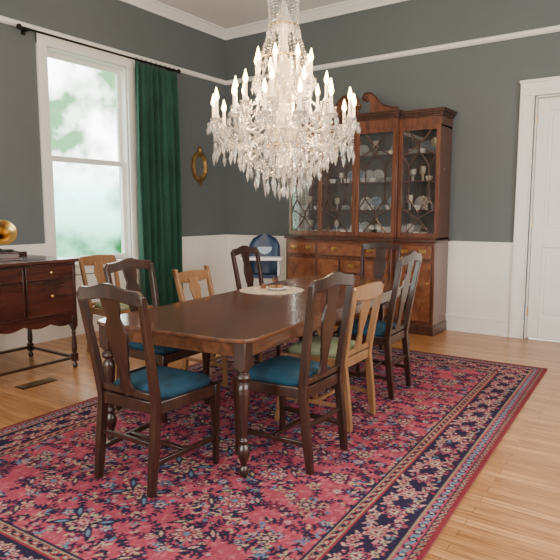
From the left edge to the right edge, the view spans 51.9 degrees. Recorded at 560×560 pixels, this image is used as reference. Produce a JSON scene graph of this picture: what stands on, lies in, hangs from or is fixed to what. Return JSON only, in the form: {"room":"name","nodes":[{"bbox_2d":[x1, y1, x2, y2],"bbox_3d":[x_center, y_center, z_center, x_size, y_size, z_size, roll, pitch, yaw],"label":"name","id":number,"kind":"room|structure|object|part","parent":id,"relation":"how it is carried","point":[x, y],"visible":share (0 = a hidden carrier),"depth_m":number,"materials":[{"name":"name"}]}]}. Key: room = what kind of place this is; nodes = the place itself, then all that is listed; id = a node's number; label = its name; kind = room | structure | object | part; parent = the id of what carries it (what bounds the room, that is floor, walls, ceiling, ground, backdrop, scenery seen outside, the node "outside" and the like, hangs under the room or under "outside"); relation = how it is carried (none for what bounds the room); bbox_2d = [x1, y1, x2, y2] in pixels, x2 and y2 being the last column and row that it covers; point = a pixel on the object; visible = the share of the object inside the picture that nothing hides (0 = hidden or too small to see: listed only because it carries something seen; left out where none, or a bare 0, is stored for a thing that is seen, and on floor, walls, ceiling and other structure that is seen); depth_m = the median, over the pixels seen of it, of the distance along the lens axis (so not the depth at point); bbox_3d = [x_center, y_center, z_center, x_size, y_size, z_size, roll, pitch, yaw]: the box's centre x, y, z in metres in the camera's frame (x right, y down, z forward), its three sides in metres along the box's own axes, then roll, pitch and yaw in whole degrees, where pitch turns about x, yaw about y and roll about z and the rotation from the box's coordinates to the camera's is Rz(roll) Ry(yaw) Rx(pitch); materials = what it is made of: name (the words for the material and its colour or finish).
{"room":"dining room","nodes":[
{"label":"dining room","id":0,"kind":"room"},
{"bbox_2d":[0,0,226,274],"bbox_3d":[-3.216,-1.157,4.887,0.160,3.850,8.400,5,8,34],"label":"wall","id":1,"kind":"structure","parent":0,"point":[117,24],"depth_m":6.40,"materials":[{"name":"grey paint"}]},
{"bbox_2d":[35,32,138,274],"bbox_3d":[-2.124,-1.316,6.409,0.220,2.470,1.320,5,8,34],"label":"window frame","id":2,"kind":"structure","parent":1,"relation":"attached to","point":[43,43],"depth_m":6.30,"materials":[{"name":"white paint"}]},
{"bbox_2d":[47,51,127,261],"bbox_3d":[-2.155,-1.314,6.431,0.075,2.200,1.000,5,8,34],"label":"window","id":3,"kind":"structure","parent":1,"relation":"in","point":[119,163],"depth_m":6.71,"materials":[{"name":"white paint"}]},
{"bbox_2d":[16,23,180,73],"bbox_3d":[-1.911,-2.524,6.357,0.148,0.080,2.186,5,8,34],"label":"curtain rod","id":4,"kind":"object","parent":1,"relation":"attached to","point":[23,29],"depth_m":6.15,"materials":[{"name":"black metal"}]},
{"bbox_2d":[136,62,182,305],"bbox_3d":[-1.484,-1.030,7.069,0.158,3.046,0.675,5,8,34],"label":"curtain","id":5,"kind":"object","parent":4,"relation":"hanging from","point":[157,109],"visible":0.88,"depth_m":7.03,"materials":[{"name":"green fabric"}]},
{"bbox_2d":[0,292,225,350],"bbox_3d":[-3.138,0.670,5.048,0.030,0.185,8.400,5,8,34],"label":"baseboard","id":6,"kind":"structure","parent":1,"relation":"attached to","point":[51,332],"depth_m":6.01,"materials":[{"name":"white paint"}]},
{"bbox_2d":[0,15,225,84],"bbox_3d":[-3.138,-2.377,4.688,0.030,0.060,8.400,5,8,34],"label":"trim","id":7,"kind":"structure","parent":1,"relation":"attached to","point":[3,19],"depth_m":6.38,"materials":[{"name":"white paint"}]},
{"bbox_2d":[0,235,227,250],"bbox_3d":[-3.136,-0.229,4.940,0.035,0.055,8.400,5,8,34],"label":"trim","id":8,"kind":"structure","parent":1,"relation":"attached to","point":[188,238],"depth_m":5.92,"materials":[{"name":"white paint"}]},
{"bbox_2d":[20,238,227,317],"bbox_3d":[-3.144,0.175,4.994,0.014,0.820,8.400,5,8,34],"label":"trim","id":9,"kind":"structure","parent":1,"relation":"attached to","point":[213,253],"depth_m":7.93,"materials":[{"name":"paint"}]},
{"bbox_2d":[120,0,225,39],"bbox_3d":[-3.109,-3.005,4.594,0.100,0.110,8.400,5,8,34],"label":"trim","id":10,"kind":"structure","parent":1,"relation":"attached to","point":[153,6],"depth_m":7.24,"materials":[{"name":"white paint"}]},
{"bbox_2d":[191,146,207,185],"bbox_3d":[-1.080,-1.543,7.773,0.070,0.530,0.322,5,8,34],"label":"oval mirror","id":11,"kind":"object","parent":1,"relation":"attached to","point":[199,166],"visible":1,"depth_m":7.77,"materials":[{"name":"gold glass"}]},
{"bbox_3d":[-1.094,-1.534,7.784,0.009,0.284,0.184,5,8,34],"label":"glass","id":12,"kind":"part","parent":11,"relation":"part of","materials":[{"name":"mirror"}]},
{"bbox_2d":[155,0,348,28],"bbox_3d":[-0.269,-2.879,2.636,7.400,0.100,8.800,5,8,34],"label":"ceiling","id":13,"kind":"structure","parent":0,"point":[226,14],"depth_m":7.11,"materials":[{"name":"paint"}]},
{"bbox_2d":[206,0,360,199],"bbox_3d":[0.025,-1.775,4.030,1.096,2.421,1.097,5,8,34],"label":"crystal chandelier","id":14,"kind":"object","parent":13,"relation":"hanging from","point":[282,127],"visible":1,"depth_m":3.98,"materials":[{"name":"clear glass"}]},
{"bbox_3d":[0.025,-1.825,4.024,0.260,2.220,0.260,5,8,34],"label":"stem","id":15,"kind":"part","parent":14,"relation":"part of","materials":[{"name":"clear glass"}]},
{"bbox_2d":[0,325,559,559],"bbox_3d":[-0.269,1.043,3.099,7.400,0.100,8.800,5,8,34],"label":"floor","id":16,"kind":"structure","parent":0,"point":[511,510],"depth_m":3.53,"materials":[{"name":"brown wood"}]},
{"bbox_2d":[15,378,56,389],"bbox_3d":[-1.927,0.818,4.555,0.120,0.005,0.300,5,8,34],"label":"floor vent","id":17,"kind":"object","parent":16,"relation":"in","point":[46,380],"visible":1,"depth_m":4.54,"materials":[{"name":"black metal"}]},
{"bbox_2d":[0,251,78,376],"bbox_3d":[-2.467,0.291,4.574,0.778,1.048,1.520,5,8,34],"label":"sideboard","id":18,"kind":"object","parent":16,"relation":"on","point":[37,291],"visible":0.99,"depth_m":4.69,"materials":[{"name":"brown wood"}]},
{"bbox_2d":[0,220,21,260],"bbox_3d":[-2.282,-0.328,4.698,0.260,0.330,0.302,-5,8,-35],"label":"gramophone","id":19,"kind":"object","parent":18,"relation":"on","point":[8,231],"visible":1,"depth_m":4.65,"materials":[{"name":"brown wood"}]},
{"bbox_2d":[78,254,152,360],"bbox_3d":[-1.583,0.232,5.567,0.570,0.932,0.526,5,8,34],"label":"dining chair","id":20,"kind":"object","parent":16,"relation":"on","point":[95,308],"visible":0.41,"depth_m":5.59,"materials":[{"name":"brown wood"}]},
{"bbox_3d":[-1.802,-0.198,5.669,0.037,0.102,0.420,5,8,34],"label":"crest rail","id":21,"kind":"part","parent":20,"relation":"part of","materials":[{"name":"brown wood"}]},
{"bbox_3d":[-1.548,0.266,5.548,0.432,0.100,0.471,5,8,34],"label":"seat frame","id":22,"kind":"part","parent":20,"relation":"part of","materials":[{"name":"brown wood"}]},
{"bbox_2d":[95,302,147,310],"bbox_3d":[-1.540,0.229,5.537,0.381,0.066,0.416,5,8,34],"label":"seat cushion","id":23,"kind":"object","parent":20,"relation":"on","point":[98,307],"depth_m":5.38,"materials":[{"name":"green fabric"}]},
{"bbox_2d":[239,234,282,281],"bbox_3d":[-0.201,0.007,6.839,0.534,1.079,0.567,1,7,5],"label":"high chair","id":24,"kind":"object","parent":16,"relation":"on","point":[268,246],"visible":0.57,"depth_m":6.96,"materials":[{"name":"blue plastic"}]},
{"bbox_2d":[239,256,282,275],"bbox_3d":[-0.207,-0.158,6.746,0.480,0.230,0.420,1,7,5],"label":"tray","id":25,"kind":"object","parent":24,"relation":"on","point":[271,265],"depth_m":6.88,"materials":[{"name":"white plastic"}]},
{"bbox_2d":[0,338,546,559],"bbox_3d":[0.009,0.899,3.843,2.660,0.011,4.360,4,8,32],"label":"rug","id":26,"kind":"object","parent":16,"relation":"on","point":[405,469],"visible":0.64,"depth_m":2.91,"materials":[{"name":"fabric"}]},
{"bbox_2d":[76,283,220,497],"bbox_3d":[-0.658,0.492,2.925,0.474,1.012,0.545,4,8,32],"label":"dining chair","id":27,"kind":"object","parent":26,"relation":"on","point":[155,383],"visible":1,"depth_m":2.79,"materials":[{"name":"brown wood"}]},
{"bbox_3d":[-0.795,0.062,2.659,0.430,0.096,0.037,4,8,32],"label":"crest rail","id":28,"kind":"part","parent":27,"relation":"part of","materials":[{"name":"brown wood"}]},
{"bbox_3d":[-0.628,0.557,2.980,0.471,0.100,0.432,4,8,32],"label":"seat frame","id":29,"kind":"part","parent":27,"relation":"part of","materials":[{"name":"brown wood"}]},
{"bbox_2d":[113,365,210,399],"bbox_3d":[-0.623,0.518,2.984,0.418,0.066,0.381,4,8,32],"label":"seat cushion","id":30,"kind":"object","parent":27,"relation":"on","point":[174,383],"depth_m":2.90,"materials":[{"name":"teal fabric"}]},
{"bbox_2d":[103,258,209,423],"bbox_3d":[-0.839,0.368,3.927,0.545,1.022,0.474,4,8,31],"label":"dining chair","id":31,"kind":"object","parent":26,"relation":"on","point":[163,355],"visible":0.5,"depth_m":3.95,"materials":[{"name":"brown wood"}]},
{"bbox_3d":[-1.055,-0.107,4.004,0.037,0.096,0.430,4,8,31],"label":"crest rail","id":32,"kind":"part","parent":31,"relation":"part of","materials":[{"name":"brown wood"}]},
{"bbox_2d":[129,341,180,353],"bbox_3d":[-0.783,0.410,3.897,0.381,0.066,0.418,4,8,31],"label":"seat cushion","id":33,"kind":"object","parent":31,"relation":"on","point":[134,347],"depth_m":3.72,"materials":[{"name":"teal fabric"}]},
{"bbox_3d":[-0.792,0.447,3.907,0.432,0.100,0.471,4,8,31],"label":"seat frame","id":34,"kind":"part","parent":31,"relation":"part of","materials":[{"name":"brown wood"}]},
{"bbox_2d":[172,265,262,387],"bbox_3d":[-0.519,0.346,4.730,0.579,0.877,0.526,4,8,32],"label":"dining chair","id":35,"kind":"object","parent":26,"relation":"on","point":[192,277],"visible":0.44,"depth_m":4.75,"materials":[{"name":"brown wood"}]},
{"bbox_3d":[-0.738,-0.030,4.827,0.037,0.102,0.420,4,8,32],"label":"crest rail","id":36,"kind":"part","parent":35,"relation":"part of","materials":[{"name":"brown wood"}]},
{"bbox_2d":[97,275,411,477],"bbox_3d":[0.082,0.477,4.281,1.070,0.723,2.850,4,8,29],"label":"dining table","id":37,"kind":"object","parent":26,"relation":"on","point":[236,324],"visible":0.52,"depth_m":3.28,"materials":[{"name":"brown wood"}]},
{"bbox_2d":[240,286,303,294],"bbox_3d":[-0.067,0.079,4.558,0.506,0.002,0.506,5,8,34],"label":"lace doily","id":38,"kind":"object","parent":37,"relation":"on","point":[257,289],"visible":0.84,"depth_m":4.52,"materials":[{"name":"white fabric"}]},
{"bbox_2d":[261,284,287,290],"bbox_3d":[-0.059,0.055,4.573,0.257,0.040,0.170,5,8,34],"label":"dish","id":39,"kind":"object","parent":38,"relation":"on","point":[272,287],"visible":1,"depth_m":4.54,"materials":[{"name":"white ceramic"}]},
{"bbox_3d":[-0.023,0.067,4.550,0.170,0.022,0.170,5,8,34],"label":"dish","id":40,"kind":"part","parent":39,"relation":"part of","materials":[{"name":"white ceramic"}]},
{"bbox_2d":[230,245,302,356],"bbox_3d":[-0.122,0.193,5.413,0.545,1.022,0.474,4,8,30],"label":"dining chair","id":41,"kind":"object","parent":26,"relation":"on","point":[244,250],"visible":0.38,"depth_m":5.47,"materials":[{"name":"brown wood"}]},
{"bbox_3d":[-0.341,-0.282,5.487,0.037,0.096,0.430,4,8,30],"label":"crest rail","id":42,"kind":"part","parent":41,"relation":"part of","materials":[{"name":"brown wood"}]},
{"bbox_2d":[233,272,354,474],"bbox_3d":[0.086,0.453,3.168,0.513,1.032,0.474,5,8,34],"label":"dining chair","id":43,"kind":"object","parent":26,"relation":"on","point":[279,376],"visible":0.92,"depth_m":3.04,"materials":[{"name":"brown wood"}]},
{"bbox_2d":[248,355,329,385],"bbox_3d":[0.045,0.492,3.201,0.381,0.066,0.418,5,8,34],"label":"seat cushion","id":44,"kind":"object","parent":43,"relation":"on","point":[283,370],"depth_m":3.08,"materials":[{"name":"teal fabric"}]},
{"bbox_3d":[0.054,0.531,3.200,0.432,0.100,0.471,5,8,34],"label":"seat frame","id":45,"kind":"part","parent":43,"relation":"part of","materials":[{"name":"brown wood"}]},
{"bbox_3d":[0.282,0.004,2.979,0.037,0.096,0.430,5,8,34],"label":"crest rail","id":46,"kind":"part","parent":43,"relation":"part of","materials":[{"name":"brown wood"}]},
{"bbox_2d":[275,281,383,431],"bbox_3d":[0.338,0.450,3.746,0.546,0.902,0.526,4,8,32],"label":"dining chair","id":47,"kind":"object","parent":26,"relation":"on","point":[364,293],"visible":0.76,"depth_m":3.63,"materials":[{"name":"brown wood"}]},
{"bbox_2d":[288,335,354,357],"bbox_3d":[0.303,0.425,3.765,0.381,0.066,0.416,4,8,32],"label":"seat cushion","id":48,"kind":"object","parent":47,"relation":"on","point":[294,350],"depth_m":3.65,"materials":[{"name":"green fabric"}]},
{"bbox_3d":[0.312,0.464,3.764,0.432,0.100,0.471,4,8,32],"label":"seat frame","id":49,"kind":"part","parent":47,"relation":"part of","materials":[{"name":"brown wood"}]},
{"bbox_3d":[0.552,0.069,3.563,0.037,0.102,0.420,4,8,32],"label":"crest rail","id":50,"kind":"part","parent":47,"relation":"part of","materials":[{"name":"brown wood"}]},
{"bbox_2d":[339,241,401,348],"bbox_3d":[0.938,0.129,5.909,0.474,1.032,0.545,4,8,31],"label":"dining chair","id":51,"kind":"object","parent":26,"relation":"on","point":[379,265],"visible":0.46,"depth_m":6.04,"materials":[{"name":"brown wood"}]},
{"bbox_3d":[0.908,0.215,5.872,0.471,0.100,0.432,4,8,31],"label":"seat frame","id":52,"kind":"part","parent":51,"relation":"part of","materials":[{"name":"brown wood"}]},
{"bbox_3d":[1.071,-0.361,6.069,0.430,0.096,0.037,4,8,31],"label":"crest rail","id":53,"kind":"part","parent":51,"relation":"part of","materials":[{"name":"brown wood"}]},
{"bbox_2d":[332,251,422,399],"bbox_3d":[0.735,0.300,4.335,0.545,1.062,0.474,4,8,31],"label":"dining chair","id":54,"kind":"object","parent":26,"relation":"on","point":[387,333],"visible":0.84,"depth_m":4.20,"materials":[{"name":"brown wood"}]},
{"bbox_2d":[337,319,395,336],"bbox_3d":[0.679,0.353,4.376,0.381,0.066,0.418,4,8,31],"label":"seat cushion","id":55,"kind":"object","parent":54,"relation":"on","point":[380,331],"depth_m":4.23,"materials":[{"name":"teal fabric"}]},
{"bbox_3d":[0.688,0.392,4.375,0.432,0.100,0.471,4,8,31],"label":"seat frame","id":56,"kind":"part","parent":54,"relation":"part of","materials":[{"name":"brown wood"}]},
{"bbox_3d":[0.952,-0.164,4.146,0.037,0.096,0.430,4,8,31],"label":"crest rail","id":57,"kind":"part","parent":54,"relation":"part of","materials":[{"name":"brown wood"}]},
{"bbox_2d":[284,92,456,335],"bbox_3d":[0.966,-0.799,6.813,2.030,2.689,0.546,5,8,34],"label":"china cabinet","id":58,"kind":"object","parent":16,"relation":"on","point":[396,189],"visible":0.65,"depth_m":6.58,"materials":[{"name":"brown wood"}]},
{"bbox_3d":[1.116,-1.143,6.992,1.890,1.190,0.013,5,8,34],"label":"panel","id":59,"kind":"part","parent":58,"relation":"part of","materials":[{"name":"clear glass"}]},
{"bbox_3d":[0.988,-1.861,6.719,2.030,0.090,0.470,5,8,34],"label":"cornice","id":60,"kind":"part","parent":58,"relation":"part of","materials":[{"name":"brown wood"}]},
{"bbox_2d":[225,0,559,337],"bbox_3d":[2.161,-1.331,6.366,7.320,3.850,0.160,5,8,34],"label":"wall","id":61,"kind":"structure","parent":0,"point":[481,82],"depth_m":6.40,"materials":[{"name":"grey paint"}]},
{"bbox_2d":[226,0,407,39],"bbox_3d":[2.087,-3.176,6.041,7.000,0.110,0.100,5,8,34],"label":"trim","id":62,"kind":"structure","parent":61,"relation":"attached to","point":[350,6],"depth_m":7.13,"materials":[{"name":"white paint"}]},
{"bbox_2d":[228,238,512,319],"bbox_3d":[2.116,0.003,6.446,6.986,0.820,0.018,5,8,34],"label":"wainscoting","id":63,"kind":"structure","parent":61,"relation":"attached to","point":[479,279],"depth_m":6.42,"materials":[{"name":"paint"}]},
{"bbox_2d":[228,235,512,247],"bbox_3d":[2.120,-0.400,6.386,6.965,0.055,0.035,5,8,34],"label":"trim","id":64,"kind":"structure","parent":61,"relation":"attached to","point":[450,243],"depth_m":6.40,"materials":[{"name":"white paint"}]},
{"bbox_2d":[226,25,559,84],"bbox_3d":[2.107,-2.549,6.144,7.000,0.060,0.030,5,8,34],"label":"trim","id":65,"kind":"structure","parent":61,"relation":"attached to","point":[556,28],"depth_m":6.41,"materials":[{"name":"white paint"}]},
{"bbox_2d":[446,314,509,336],"bbox_3d":[2.119,0.499,6.495,6.970,0.185,0.030,5,8,34],"label":"baseboard","id":66,"kind":"structure","parent":61,"relation":"attached to","point":[488,326],"depth_m":6.42,"materials":[{"name":"white paint"}]},
{"bbox_2d":[527,114,537,315],"bbox_3d":[2.641,-0.662,6.029,0.016,2.100,0.016,5,8,34],"label":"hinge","id":67,"kind":"object","parent":61,"relation":"attached to","point":[537,114],"visible":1,"depth_m":6.03,"materials":[{"name":"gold metal"}]},
{"bbox_2d":[509,76,559,338],"bbox_3d":[3.017,-0.682,5.812,1.200,2.690,0.220,5,8,34],"label":"door frame","id":68,"kind":"structure","parent":61,"relation":"attached to","point":[531,89],"depth_m":6.01,"materials":[{"name":"white paint"}]},
{"bbox_2d":[527,97,559,340],"bbox_3d":[3.014,-0.594,5.819,0.852,2.494,0.048,5,8,34],"label":"door","id":69,"kind":"structure","parent":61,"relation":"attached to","point":[543,319],"depth_m":5.98,"materials":[{"name":"white paint"}]}
]}

